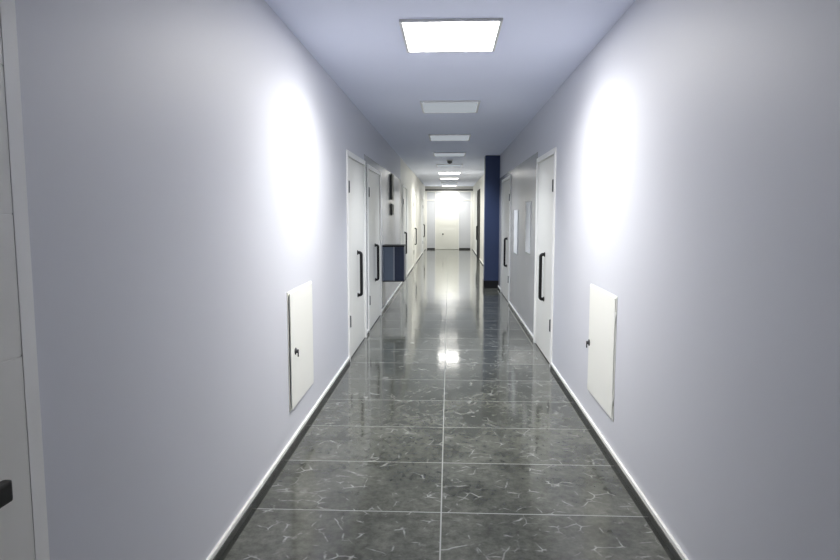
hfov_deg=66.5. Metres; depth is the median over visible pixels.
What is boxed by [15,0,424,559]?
wall
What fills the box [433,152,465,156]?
recessed light
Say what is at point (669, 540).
baseboard
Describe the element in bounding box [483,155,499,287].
column
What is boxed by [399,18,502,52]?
recessed light
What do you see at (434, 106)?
recessed light
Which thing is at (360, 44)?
ceiling
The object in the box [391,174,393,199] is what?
wall plaque
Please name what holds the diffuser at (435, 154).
attached to the recessed light at (436, 154)
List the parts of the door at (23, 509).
lever handle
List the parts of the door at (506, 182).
pull handle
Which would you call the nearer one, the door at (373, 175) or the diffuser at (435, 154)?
the door at (373, 175)
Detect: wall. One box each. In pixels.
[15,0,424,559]
[425,186,472,188]
[473,0,839,559]
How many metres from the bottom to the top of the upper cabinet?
0.513 m
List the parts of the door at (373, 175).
pull handle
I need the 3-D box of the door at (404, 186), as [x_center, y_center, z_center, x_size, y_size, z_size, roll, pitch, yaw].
[-0.354,-0.998,13.549,0.169,1.975,1.200,0,6,3]
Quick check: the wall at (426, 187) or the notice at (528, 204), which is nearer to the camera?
the notice at (528, 204)
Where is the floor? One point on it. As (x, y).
(448, 432)
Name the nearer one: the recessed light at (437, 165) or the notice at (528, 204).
the notice at (528, 204)
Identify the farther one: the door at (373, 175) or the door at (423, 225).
the door at (423, 225)
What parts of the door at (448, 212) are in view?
transom panel, panel, transom panel, head rail, transom panel, panel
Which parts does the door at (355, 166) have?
pull handle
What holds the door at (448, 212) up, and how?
in the wall at (426, 187)
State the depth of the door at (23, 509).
1.36 m
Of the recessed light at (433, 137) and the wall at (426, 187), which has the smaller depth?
the recessed light at (433, 137)
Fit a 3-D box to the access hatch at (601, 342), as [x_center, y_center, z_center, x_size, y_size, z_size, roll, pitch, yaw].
[1.094,0.412,3.910,0.031,0.712,0.665,0,6,3]
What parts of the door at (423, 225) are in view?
frame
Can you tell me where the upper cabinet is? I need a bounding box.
[382,244,405,281]
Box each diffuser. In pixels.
[434,153,464,155]
[437,165,461,166]
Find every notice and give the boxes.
[514,210,517,253]
[525,201,530,253]
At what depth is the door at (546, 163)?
6.23 m
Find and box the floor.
[219,249,675,559]
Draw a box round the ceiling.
[265,0,634,185]
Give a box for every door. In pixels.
[0,0,49,559]
[346,150,366,361]
[367,164,381,330]
[403,185,406,276]
[413,191,416,264]
[422,197,424,251]
[425,189,472,249]
[476,189,479,257]
[500,175,510,301]
[533,147,556,364]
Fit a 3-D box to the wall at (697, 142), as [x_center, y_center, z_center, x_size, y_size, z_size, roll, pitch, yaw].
[1.503,-0.998,11.200,0.120,2.458,27.800,0,6,3]
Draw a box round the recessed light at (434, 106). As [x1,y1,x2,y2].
[420,100,479,112]
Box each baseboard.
[206,249,424,559]
[472,248,688,559]
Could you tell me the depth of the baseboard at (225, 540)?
3.36 m
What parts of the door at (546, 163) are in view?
pull handle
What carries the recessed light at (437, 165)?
in the ceiling
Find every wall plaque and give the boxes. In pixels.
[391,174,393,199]
[391,204,393,214]
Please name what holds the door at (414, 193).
in the wall at (185, 160)
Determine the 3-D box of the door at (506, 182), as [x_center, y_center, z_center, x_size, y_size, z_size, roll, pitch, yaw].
[1.442,-0.687,10.541,0.169,1.975,1.580,0,6,3]
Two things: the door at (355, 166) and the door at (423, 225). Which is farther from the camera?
the door at (423, 225)
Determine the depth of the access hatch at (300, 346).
3.98 m
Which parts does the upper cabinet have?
cabinet door, panel, cabinet door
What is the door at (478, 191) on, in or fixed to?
in the wall at (697, 142)
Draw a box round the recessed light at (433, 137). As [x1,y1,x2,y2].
[428,134,470,140]
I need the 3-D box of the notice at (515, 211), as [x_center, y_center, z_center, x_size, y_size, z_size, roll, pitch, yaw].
[1.332,-0.670,8.887,0.011,0.600,0.480,0,6,3]
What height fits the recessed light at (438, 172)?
0.016 m
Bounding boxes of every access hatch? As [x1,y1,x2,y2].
[287,281,313,411]
[586,284,617,421]
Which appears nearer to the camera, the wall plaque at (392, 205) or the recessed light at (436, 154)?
the wall plaque at (392, 205)
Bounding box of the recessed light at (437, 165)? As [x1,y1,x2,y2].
[436,164,462,166]
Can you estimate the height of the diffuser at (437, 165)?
0.010 m
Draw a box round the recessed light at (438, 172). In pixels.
[438,172,460,173]

